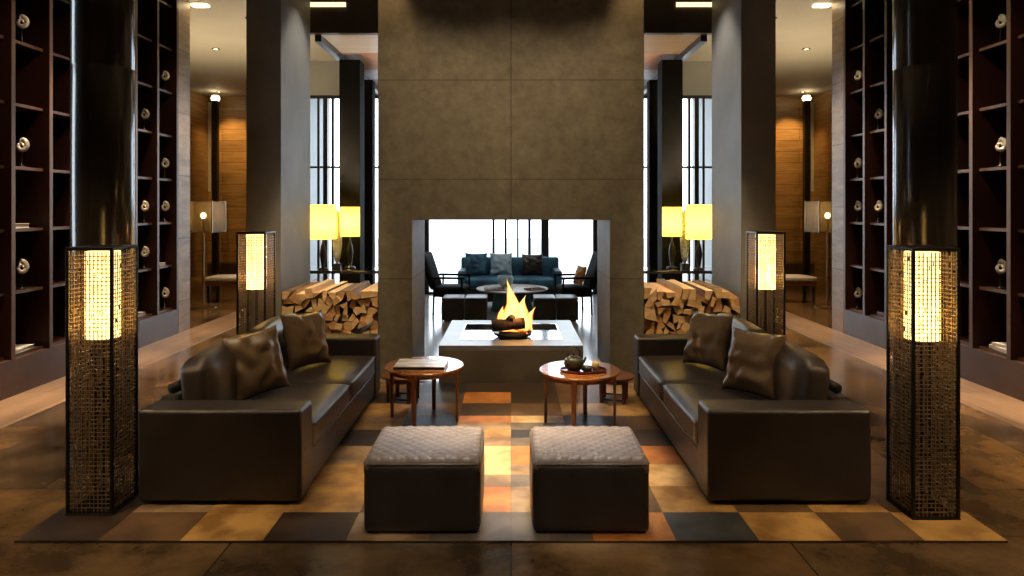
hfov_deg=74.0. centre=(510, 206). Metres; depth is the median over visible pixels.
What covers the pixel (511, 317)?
log
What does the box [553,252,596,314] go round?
armchair
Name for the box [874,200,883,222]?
shell ornament
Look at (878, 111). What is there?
shell ornament
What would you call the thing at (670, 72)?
square post
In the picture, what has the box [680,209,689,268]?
table lamp
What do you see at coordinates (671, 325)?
log
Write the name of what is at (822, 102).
wall
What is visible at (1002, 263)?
shell ornament
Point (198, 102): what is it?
wall
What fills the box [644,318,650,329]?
log
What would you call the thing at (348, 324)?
log
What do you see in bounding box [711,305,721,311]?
log
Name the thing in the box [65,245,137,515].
lantern
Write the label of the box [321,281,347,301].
log
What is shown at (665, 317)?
log
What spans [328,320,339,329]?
log
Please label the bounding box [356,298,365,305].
log
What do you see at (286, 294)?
log
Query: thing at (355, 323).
log
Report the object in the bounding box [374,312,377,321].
log
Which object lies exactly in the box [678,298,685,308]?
log
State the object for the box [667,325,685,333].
log
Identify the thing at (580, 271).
sofa cushion
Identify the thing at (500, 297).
round coffee table
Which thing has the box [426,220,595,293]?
window
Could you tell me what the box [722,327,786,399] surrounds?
throw pillow
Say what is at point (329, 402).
seat cushion
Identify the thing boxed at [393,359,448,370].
book
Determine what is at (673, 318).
log
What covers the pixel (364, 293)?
log
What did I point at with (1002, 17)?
shell ornament
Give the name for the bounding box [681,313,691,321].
log
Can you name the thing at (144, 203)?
shell ornament
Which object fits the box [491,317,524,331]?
log
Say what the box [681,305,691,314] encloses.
log
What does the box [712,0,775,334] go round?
square pillar
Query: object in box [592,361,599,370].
glass cup
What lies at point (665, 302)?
log
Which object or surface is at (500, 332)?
log
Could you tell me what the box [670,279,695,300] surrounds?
log
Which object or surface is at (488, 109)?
fireplace surround
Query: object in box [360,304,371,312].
log
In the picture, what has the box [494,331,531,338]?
bowl
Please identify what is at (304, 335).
throw pillow
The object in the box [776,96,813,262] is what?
wall
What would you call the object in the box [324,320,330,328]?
log
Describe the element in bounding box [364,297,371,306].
log
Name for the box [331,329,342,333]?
log
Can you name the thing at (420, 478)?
ottoman
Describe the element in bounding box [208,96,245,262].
wall
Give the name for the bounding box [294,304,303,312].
log
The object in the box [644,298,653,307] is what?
log
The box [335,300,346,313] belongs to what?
log
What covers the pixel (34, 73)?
display shelf
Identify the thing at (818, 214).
floor lamp
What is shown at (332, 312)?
log
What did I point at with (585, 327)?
floor
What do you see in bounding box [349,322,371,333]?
log
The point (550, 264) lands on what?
sofa
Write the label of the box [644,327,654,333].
log
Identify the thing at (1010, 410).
trim
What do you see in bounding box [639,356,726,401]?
seat cushion
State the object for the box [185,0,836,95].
ceiling
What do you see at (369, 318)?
log
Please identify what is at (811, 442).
leather sofa
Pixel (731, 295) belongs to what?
log
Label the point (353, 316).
log
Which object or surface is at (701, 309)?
log
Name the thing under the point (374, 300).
log
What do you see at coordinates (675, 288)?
log
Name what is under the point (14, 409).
trim
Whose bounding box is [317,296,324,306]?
log
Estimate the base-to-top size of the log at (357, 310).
0.101 m
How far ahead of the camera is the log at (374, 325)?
7.21 m
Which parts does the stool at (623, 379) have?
leg, leg, seat, leg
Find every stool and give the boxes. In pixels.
[382,372,419,403]
[599,371,634,404]
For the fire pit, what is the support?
on the floor at (585, 327)
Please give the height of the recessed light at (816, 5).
0.025 m
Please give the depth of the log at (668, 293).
7.34 m
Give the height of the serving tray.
0.022 m
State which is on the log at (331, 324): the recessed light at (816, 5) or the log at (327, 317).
the log at (327, 317)
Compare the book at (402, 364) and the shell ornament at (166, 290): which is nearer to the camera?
the book at (402, 364)
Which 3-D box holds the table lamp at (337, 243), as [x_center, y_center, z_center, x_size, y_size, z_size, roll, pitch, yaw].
[-2.315,0.422,9.060,0.130,0.785,0.100,0,0,0]
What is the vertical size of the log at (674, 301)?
0.098 m
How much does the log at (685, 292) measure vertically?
0.121 m
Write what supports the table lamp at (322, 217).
on the console table at (313, 270)
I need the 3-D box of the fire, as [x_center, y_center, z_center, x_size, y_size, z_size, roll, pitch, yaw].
[0.057,1.090,7.625,0.436,0.580,0.238,0,0,-5]
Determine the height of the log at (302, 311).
0.097 m
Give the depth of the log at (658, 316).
7.20 m
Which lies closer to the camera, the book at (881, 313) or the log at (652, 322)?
the log at (652, 322)
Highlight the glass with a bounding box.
[591,361,602,371]
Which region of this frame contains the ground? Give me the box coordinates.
[330,238,691,272]
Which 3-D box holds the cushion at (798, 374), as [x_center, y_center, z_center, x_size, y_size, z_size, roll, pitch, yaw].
[1.935,1.186,4.800,0.242,0.471,1.032,6,0,0]
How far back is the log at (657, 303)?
7.18 m
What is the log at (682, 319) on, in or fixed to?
on the log at (685, 326)
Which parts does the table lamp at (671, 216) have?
lamp shade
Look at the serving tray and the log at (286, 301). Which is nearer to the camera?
the serving tray
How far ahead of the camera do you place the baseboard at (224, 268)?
18.36 m
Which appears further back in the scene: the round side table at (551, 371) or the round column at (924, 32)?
the round side table at (551, 371)
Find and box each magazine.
[484,287,504,290]
[524,287,545,290]
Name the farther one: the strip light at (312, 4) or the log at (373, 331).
the strip light at (312, 4)
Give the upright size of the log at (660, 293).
0.100 m
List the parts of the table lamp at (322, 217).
lamp shade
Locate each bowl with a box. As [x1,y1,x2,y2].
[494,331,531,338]
[497,275,513,286]
[581,365,591,371]
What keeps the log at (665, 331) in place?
on the log
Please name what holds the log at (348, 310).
on the log at (344, 318)
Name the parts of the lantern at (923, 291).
post, lattice panel, lattice panel, post, lamp stem, rail, lamp shade, plate, plate, post, lattice panel, lattice panel, post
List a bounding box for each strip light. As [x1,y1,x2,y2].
[310,2,345,6]
[676,2,711,6]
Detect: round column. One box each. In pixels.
[70,0,134,462]
[890,0,960,462]
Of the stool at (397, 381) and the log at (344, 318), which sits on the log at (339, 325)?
the log at (344, 318)
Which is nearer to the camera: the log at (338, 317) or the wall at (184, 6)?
the log at (338, 317)
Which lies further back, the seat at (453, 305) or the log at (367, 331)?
the seat at (453, 305)
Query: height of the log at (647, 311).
0.121 m
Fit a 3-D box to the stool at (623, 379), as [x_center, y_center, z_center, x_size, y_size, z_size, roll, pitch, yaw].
[0.950,1.668,6.280,0.380,0.236,0.380,0,0,0]
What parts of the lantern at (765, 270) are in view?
post, lattice panel, post, lattice panel, lamp stem, lamp shade, plate, lattice panel, lattice panel, post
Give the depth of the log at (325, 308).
7.17 m
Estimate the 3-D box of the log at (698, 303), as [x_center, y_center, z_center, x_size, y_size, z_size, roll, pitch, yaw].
[1.991,1.031,7.650,0.080,0.099,0.895,0,0,0]
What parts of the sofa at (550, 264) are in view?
arm, backrest, arm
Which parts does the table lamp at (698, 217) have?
lamp shade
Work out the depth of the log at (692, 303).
7.17 m
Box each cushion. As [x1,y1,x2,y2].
[180,333,250,399]
[245,313,295,366]
[247,384,348,445]
[285,356,373,401]
[465,253,486,274]
[465,275,497,287]
[490,253,511,274]
[513,275,553,287]
[522,254,543,274]
[573,265,586,285]
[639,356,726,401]
[664,384,768,445]
[717,313,766,365]
[760,333,829,399]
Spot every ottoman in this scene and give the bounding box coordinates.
[363,426,483,532]
[529,426,649,532]
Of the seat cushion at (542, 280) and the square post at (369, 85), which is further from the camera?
the seat cushion at (542, 280)
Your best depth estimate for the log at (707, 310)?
7.21 m
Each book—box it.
[15,223,29,228]
[15,344,33,353]
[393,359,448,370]
[877,311,883,316]
[989,344,1006,353]
[992,342,1006,348]
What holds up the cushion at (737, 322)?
on the leather sofa at (811, 442)
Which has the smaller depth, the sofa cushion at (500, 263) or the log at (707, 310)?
the log at (707, 310)
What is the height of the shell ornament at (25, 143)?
0.300 m
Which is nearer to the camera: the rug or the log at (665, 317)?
the rug
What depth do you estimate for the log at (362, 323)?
7.16 m
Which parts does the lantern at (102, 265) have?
post, lattice panel, lattice panel, post, plate, plate, rail, lamp stem, lamp shade, post, lattice panel, lattice panel, post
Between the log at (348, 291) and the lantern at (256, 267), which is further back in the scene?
the log at (348, 291)
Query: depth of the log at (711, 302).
7.18 m
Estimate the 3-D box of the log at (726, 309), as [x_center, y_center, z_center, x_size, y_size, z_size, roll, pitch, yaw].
[2.288,1.089,7.660,0.095,0.094,0.897,0,0,0]
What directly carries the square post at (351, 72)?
on the floor at (585, 327)
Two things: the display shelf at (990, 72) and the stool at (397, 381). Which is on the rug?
the stool at (397, 381)
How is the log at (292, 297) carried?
on the log at (286, 301)
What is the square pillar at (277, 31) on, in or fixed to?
on the floor at (32, 449)
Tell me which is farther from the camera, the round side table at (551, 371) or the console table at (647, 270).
the console table at (647, 270)
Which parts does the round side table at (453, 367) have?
leg, leg, leg, leg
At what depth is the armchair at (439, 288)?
11.35 m
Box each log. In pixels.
[282,282,314,299]
[282,303,295,313]
[284,299,293,303]
[287,304,301,312]
[288,281,318,301]
[293,295,304,304]
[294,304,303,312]
[295,305,311,314]
[296,290,307,301]
[302,298,312,307]
[304,279,334,297]
[305,306,314,311]
[311,295,321,307]
[312,284,333,297]
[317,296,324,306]
[320,299,346,314]
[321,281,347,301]
[324,315,335,320]
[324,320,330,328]
[325,296,333,306]
[325,328,331,333]
[326,307,336,315]
[327,283,354,299]
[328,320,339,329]
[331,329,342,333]
[333,296,346,305]
[334,313,342,321]
[334,319,345,329]
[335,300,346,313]
[337,283,358,299]
[339,299,351,308]
[341,329,349,333]
[342,312,352,320]
[343,306,352,315]
[344,320,353,330]
[346,281,368,301]
[348,312,360,321]
[349,299,358,308]
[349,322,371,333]
[351,282,370,299]
[352,315,360,328]
[353,304,361,315]
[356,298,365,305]
[357,321,367,328]
[360,282,377,297]
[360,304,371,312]
[360,313,366,320]
[363,327,370,333]
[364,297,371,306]
[365,314,373,323]
[367,305,377,314]
[369,286,377,296]
[369,320,377,328]
[370,329,377,333]
[371,296,377,307]
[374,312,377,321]
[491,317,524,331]
[499,331,526,336]
[506,315,514,321]
[644,281,656,301]
[644,284,651,298]
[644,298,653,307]
[644,307,650,317]
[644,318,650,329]
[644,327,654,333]
[645,314,655,320]
[647,319,654,328]
[649,283,663,300]
[649,299,661,306]
[650,283,674,297]
[650,304,655,314]
[654,306,664,313]
[654,327,662,333]
[655,312,662,322]
[655,321,664,329]
[657,279,682,297]
[661,296,669,305]
[661,312,669,322]
[662,326,668,333]
[663,305,671,314]
[663,322,675,333]
[664,296,679,305]
[665,321,674,330]
[667,280,689,299]
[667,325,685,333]
[668,312,678,323]
[668,320,681,329]
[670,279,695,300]
[670,305,681,314]
[671,311,685,322]
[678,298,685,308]
[680,322,689,331]
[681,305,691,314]
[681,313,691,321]
[683,281,712,300]
[685,299,695,306]
[692,280,722,297]
[695,305,704,312]
[696,299,701,308]
[699,298,707,303]
[701,296,715,306]
[701,302,711,313]
[707,282,736,298]
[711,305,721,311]
[714,298,721,305]
[721,298,735,308]
[722,289,728,298]
[722,304,730,313]
[725,310,738,316]
[729,306,739,313]
[732,297,739,305]
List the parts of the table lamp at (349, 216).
lamp shade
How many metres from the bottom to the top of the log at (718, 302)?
0.095 m
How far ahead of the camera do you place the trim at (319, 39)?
9.01 m
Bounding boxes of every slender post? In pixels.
[208,95,219,275]
[802,95,813,275]
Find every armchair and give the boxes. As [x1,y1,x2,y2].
[425,251,471,314]
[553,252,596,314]
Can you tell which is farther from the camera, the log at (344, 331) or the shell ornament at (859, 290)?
the shell ornament at (859, 290)
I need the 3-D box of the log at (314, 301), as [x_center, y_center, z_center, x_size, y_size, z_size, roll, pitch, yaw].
[-2.094,1.025,7.659,0.068,0.103,0.880,0,0,0]
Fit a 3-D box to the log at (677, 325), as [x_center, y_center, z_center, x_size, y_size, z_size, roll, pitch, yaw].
[1.780,1.256,7.652,0.061,0.091,0.914,0,0,0]
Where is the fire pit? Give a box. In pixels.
[439,320,582,382]
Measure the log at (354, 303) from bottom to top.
0.118 m
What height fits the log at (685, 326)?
0.105 m
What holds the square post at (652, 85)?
on the floor at (585, 327)
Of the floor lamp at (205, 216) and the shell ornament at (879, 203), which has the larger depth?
the floor lamp at (205, 216)
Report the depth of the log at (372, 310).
7.18 m
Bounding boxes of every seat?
[442,294,465,321]
[465,294,487,319]
[533,294,555,319]
[555,294,577,321]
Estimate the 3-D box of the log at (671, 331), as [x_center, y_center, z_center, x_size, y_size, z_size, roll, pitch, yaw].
[1.720,1.358,7.645,0.083,0.080,0.926,0,0,0]
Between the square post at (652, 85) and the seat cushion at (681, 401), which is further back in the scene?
the square post at (652, 85)
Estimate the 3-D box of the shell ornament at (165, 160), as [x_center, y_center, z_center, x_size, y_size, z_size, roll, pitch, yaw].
[-4.849,-0.545,9.539,0.088,0.300,0.101,0,0,5]
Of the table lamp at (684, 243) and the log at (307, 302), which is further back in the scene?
the table lamp at (684, 243)
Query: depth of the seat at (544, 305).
10.60 m
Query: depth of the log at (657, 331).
7.16 m
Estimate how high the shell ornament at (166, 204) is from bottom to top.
0.300 m
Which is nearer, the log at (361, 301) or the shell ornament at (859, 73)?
the log at (361, 301)
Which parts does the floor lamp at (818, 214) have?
shade frame, lamp shade, foot plate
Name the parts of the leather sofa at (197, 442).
frame, arm, arm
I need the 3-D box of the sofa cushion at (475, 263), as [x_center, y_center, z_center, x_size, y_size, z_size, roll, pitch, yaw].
[-0.674,1.092,13.039,0.440,0.426,0.211,0,0,6]
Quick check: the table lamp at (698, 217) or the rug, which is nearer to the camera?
the rug
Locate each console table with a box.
[310,267,377,321]
[644,267,711,273]
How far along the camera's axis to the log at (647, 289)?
7.19 m
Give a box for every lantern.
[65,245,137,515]
[236,231,275,334]
[746,231,785,334]
[886,245,960,519]
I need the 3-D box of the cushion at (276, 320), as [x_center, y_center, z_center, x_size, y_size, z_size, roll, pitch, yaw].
[-2.012,1.187,5.800,0.242,0.470,1.032,-6,0,0]
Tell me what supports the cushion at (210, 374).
on the leather sofa at (197, 442)
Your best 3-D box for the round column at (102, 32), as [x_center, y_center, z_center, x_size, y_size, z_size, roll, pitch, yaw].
[-3.000,-0.600,5.000,0.444,4.800,0.444,0,0,0]
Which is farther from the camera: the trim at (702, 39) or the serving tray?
the trim at (702, 39)
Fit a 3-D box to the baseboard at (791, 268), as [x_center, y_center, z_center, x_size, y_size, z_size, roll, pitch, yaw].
[6.750,1.660,18.380,2.900,0.280,0.040,0,0,0]
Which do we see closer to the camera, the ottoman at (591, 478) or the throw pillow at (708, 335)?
the ottoman at (591, 478)
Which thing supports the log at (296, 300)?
on the log at (298, 307)
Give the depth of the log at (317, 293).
7.27 m
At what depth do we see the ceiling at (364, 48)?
9.18 m
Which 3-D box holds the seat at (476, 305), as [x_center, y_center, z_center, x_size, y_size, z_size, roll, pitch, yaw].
[-0.550,1.604,10.850,0.349,0.383,0.509,0,0,0]
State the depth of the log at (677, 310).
7.20 m
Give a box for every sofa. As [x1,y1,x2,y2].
[138,313,379,500]
[458,257,561,301]
[634,313,870,500]
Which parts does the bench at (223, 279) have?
leg, leg, seat rail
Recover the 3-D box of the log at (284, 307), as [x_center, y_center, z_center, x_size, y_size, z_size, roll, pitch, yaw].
[-2.389,1.094,7.610,0.054,0.119,0.893,0,0,0]
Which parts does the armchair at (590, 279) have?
leg, arm, seat rail, seat, arm, backrest, leg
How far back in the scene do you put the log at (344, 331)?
7.16 m
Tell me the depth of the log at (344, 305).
7.18 m
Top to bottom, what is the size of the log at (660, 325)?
0.078 m
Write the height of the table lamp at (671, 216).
0.815 m
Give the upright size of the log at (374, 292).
0.067 m
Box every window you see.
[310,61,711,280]
[310,95,425,293]
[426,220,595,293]
[596,95,711,293]
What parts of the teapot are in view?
handle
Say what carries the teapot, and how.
on the serving tray
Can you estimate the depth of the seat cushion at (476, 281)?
12.48 m
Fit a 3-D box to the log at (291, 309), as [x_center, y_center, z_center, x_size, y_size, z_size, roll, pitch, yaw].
[-2.326,1.087,7.620,0.080,0.086,0.906,0,0,0]
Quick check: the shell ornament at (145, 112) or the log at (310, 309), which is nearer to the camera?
the log at (310, 309)
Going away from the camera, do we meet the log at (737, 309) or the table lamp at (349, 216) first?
the log at (737, 309)
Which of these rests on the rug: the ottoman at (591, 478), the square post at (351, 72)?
the ottoman at (591, 478)
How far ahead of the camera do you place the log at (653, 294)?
7.22 m
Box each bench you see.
[205,274,245,302]
[776,274,816,302]
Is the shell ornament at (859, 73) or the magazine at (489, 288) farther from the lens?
the magazine at (489, 288)
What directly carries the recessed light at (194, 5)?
in the ceiling at (222, 26)
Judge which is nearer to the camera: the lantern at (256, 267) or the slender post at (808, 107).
the lantern at (256, 267)
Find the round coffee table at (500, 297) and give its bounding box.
[476,284,547,312]
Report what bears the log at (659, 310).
on the log at (658, 316)
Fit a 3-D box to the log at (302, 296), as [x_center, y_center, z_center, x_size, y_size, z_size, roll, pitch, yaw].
[-2.213,0.955,7.600,0.108,0.087,0.877,0,0,0]
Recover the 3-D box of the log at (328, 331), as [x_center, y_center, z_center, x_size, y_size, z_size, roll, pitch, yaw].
[-1.948,1.352,7.653,0.108,0.130,0.902,0,0,0]
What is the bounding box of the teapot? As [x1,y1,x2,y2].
[564,346,586,370]
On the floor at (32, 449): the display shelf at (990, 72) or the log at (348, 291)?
the display shelf at (990, 72)
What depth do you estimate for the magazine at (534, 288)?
11.47 m
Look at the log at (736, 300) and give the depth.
7.18 m
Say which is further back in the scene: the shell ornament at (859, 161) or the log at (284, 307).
the shell ornament at (859, 161)
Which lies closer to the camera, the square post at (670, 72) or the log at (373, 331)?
the log at (373, 331)
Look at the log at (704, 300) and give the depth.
7.21 m
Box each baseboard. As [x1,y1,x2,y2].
[207,263,245,273]
[776,263,814,273]
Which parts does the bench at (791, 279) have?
seat rail, leg, leg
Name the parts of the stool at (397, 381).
leg, seat, leg, leg, leg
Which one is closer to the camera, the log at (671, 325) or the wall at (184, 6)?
the log at (671, 325)
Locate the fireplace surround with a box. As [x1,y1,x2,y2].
[378,0,643,377]
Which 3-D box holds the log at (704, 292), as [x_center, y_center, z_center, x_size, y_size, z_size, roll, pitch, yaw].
[2.083,0.934,7.623,0.095,0.112,0.924,0,0,0]
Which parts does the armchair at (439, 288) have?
leg, backrest, arm, seat, seat rail, arm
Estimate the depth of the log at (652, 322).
7.22 m
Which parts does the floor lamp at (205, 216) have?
foot plate, lamp shade, shade frame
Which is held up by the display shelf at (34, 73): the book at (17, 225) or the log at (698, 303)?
the book at (17, 225)
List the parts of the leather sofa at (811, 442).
arm, arm, frame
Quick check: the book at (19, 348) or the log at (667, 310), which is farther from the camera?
the log at (667, 310)
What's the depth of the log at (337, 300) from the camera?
7.16 m
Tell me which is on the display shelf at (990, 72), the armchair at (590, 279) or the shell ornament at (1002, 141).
the shell ornament at (1002, 141)
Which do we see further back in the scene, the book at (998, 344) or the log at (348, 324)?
the log at (348, 324)
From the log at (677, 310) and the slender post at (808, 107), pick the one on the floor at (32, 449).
the slender post at (808, 107)
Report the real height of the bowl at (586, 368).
0.045 m
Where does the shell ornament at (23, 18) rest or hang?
on the display shelf at (34, 73)
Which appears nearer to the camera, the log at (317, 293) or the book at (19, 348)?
the book at (19, 348)
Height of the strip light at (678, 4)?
0.050 m
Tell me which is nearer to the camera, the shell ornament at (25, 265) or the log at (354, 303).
the shell ornament at (25, 265)
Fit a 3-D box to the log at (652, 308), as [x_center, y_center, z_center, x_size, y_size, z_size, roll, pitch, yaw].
[1.499,1.080,7.633,0.065,0.116,0.886,0,0,0]
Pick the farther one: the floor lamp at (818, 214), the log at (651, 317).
the floor lamp at (818, 214)
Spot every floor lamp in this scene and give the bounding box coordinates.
[190,201,225,308]
[805,201,831,308]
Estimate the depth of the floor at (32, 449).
3.57 m
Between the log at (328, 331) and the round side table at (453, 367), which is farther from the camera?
the log at (328, 331)
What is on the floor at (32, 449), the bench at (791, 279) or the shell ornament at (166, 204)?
the bench at (791, 279)
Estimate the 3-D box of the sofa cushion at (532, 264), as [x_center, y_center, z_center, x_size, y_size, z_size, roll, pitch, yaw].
[0.415,1.101,13.030,0.420,0.407,0.221,0,0,-6]
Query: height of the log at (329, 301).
0.105 m
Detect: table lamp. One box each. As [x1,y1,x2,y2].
[310,205,335,269]
[340,207,359,268]
[662,207,681,268]
[680,209,689,268]
[686,205,711,269]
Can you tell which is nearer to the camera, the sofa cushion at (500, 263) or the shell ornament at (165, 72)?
the shell ornament at (165, 72)
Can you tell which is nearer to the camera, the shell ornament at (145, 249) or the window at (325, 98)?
the shell ornament at (145, 249)
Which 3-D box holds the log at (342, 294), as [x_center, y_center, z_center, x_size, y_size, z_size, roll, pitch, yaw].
[-1.800,0.946,7.648,0.089,0.085,0.872,0,0,0]
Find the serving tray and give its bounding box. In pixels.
[560,365,606,373]
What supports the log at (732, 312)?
on the log
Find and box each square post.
[339,60,363,282]
[364,80,374,284]
[647,80,657,282]
[658,60,682,282]
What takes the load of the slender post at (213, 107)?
on the floor at (32, 449)
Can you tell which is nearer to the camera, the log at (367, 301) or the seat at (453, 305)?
the log at (367, 301)
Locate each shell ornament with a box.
[16,14,29,42]
[16,137,29,166]
[16,259,28,289]
[140,108,149,129]
[141,200,148,222]
[141,246,148,268]
[161,70,169,90]
[161,158,168,178]
[161,201,169,221]
[161,287,169,308]
[854,70,862,90]
[854,158,862,178]
[854,201,862,221]
[854,287,862,308]
[874,108,882,129]
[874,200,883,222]
[995,14,1006,42]
[995,137,1006,166]
[995,259,1006,289]
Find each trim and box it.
[0,281,338,428]
[315,35,377,93]
[644,35,706,93]
[691,281,1023,429]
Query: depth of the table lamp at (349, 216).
8.98 m
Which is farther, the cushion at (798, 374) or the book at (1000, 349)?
the book at (1000, 349)
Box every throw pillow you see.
[220,325,290,399]
[280,310,330,371]
[683,310,733,371]
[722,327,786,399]
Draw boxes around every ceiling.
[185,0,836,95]
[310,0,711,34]
[322,35,699,85]
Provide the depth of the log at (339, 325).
7.16 m
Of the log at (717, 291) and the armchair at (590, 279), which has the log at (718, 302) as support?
the log at (717, 291)
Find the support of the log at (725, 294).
on the log at (718, 302)
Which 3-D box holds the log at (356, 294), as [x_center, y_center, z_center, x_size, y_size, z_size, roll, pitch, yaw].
[-1.640,0.935,7.613,0.110,0.097,0.874,0,0,0]
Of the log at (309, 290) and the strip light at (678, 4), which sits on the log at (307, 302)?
the log at (309, 290)
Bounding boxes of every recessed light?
[191,4,209,7]
[812,4,830,7]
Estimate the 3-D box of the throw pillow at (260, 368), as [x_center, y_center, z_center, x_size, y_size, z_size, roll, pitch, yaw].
[-1.824,1.122,4.885,0.236,0.474,0.483,0,0,28]
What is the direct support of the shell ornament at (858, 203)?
on the display shelf at (990, 72)
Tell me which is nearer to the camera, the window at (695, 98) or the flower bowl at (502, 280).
the flower bowl at (502, 280)
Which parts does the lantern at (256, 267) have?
post, lattice panel, lattice panel, plate, lamp stem, lamp shade, lattice panel, post, lattice panel, post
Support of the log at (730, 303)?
on the log at (737, 309)
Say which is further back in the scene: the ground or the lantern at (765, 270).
the ground
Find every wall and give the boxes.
[178,0,189,332]
[190,90,207,276]
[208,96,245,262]
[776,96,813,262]
[814,90,831,276]
[832,0,843,332]
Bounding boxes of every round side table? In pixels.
[385,356,463,426]
[539,361,619,426]
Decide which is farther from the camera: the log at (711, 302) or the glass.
the log at (711, 302)
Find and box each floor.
[0,273,1023,575]
[420,294,600,381]
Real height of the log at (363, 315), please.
0.093 m
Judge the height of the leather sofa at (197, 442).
0.835 m
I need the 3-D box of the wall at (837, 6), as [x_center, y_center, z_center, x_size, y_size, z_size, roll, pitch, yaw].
[4.945,-0.600,9.850,0.430,4.800,0.340,0,0,0]
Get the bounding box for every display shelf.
[0,0,178,400]
[843,0,1023,401]
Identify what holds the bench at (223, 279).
on the floor at (32, 449)
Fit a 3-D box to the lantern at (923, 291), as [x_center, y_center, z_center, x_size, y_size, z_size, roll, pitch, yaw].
[2.430,1.016,4.020,0.280,1.567,0.280,0,0,0]
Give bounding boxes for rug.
[14,383,1007,542]
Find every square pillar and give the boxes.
[246,0,309,329]
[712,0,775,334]
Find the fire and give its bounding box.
[498,281,534,330]
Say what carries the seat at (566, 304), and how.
on the floor at (585, 327)
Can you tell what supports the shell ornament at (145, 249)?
on the display shelf at (34, 73)

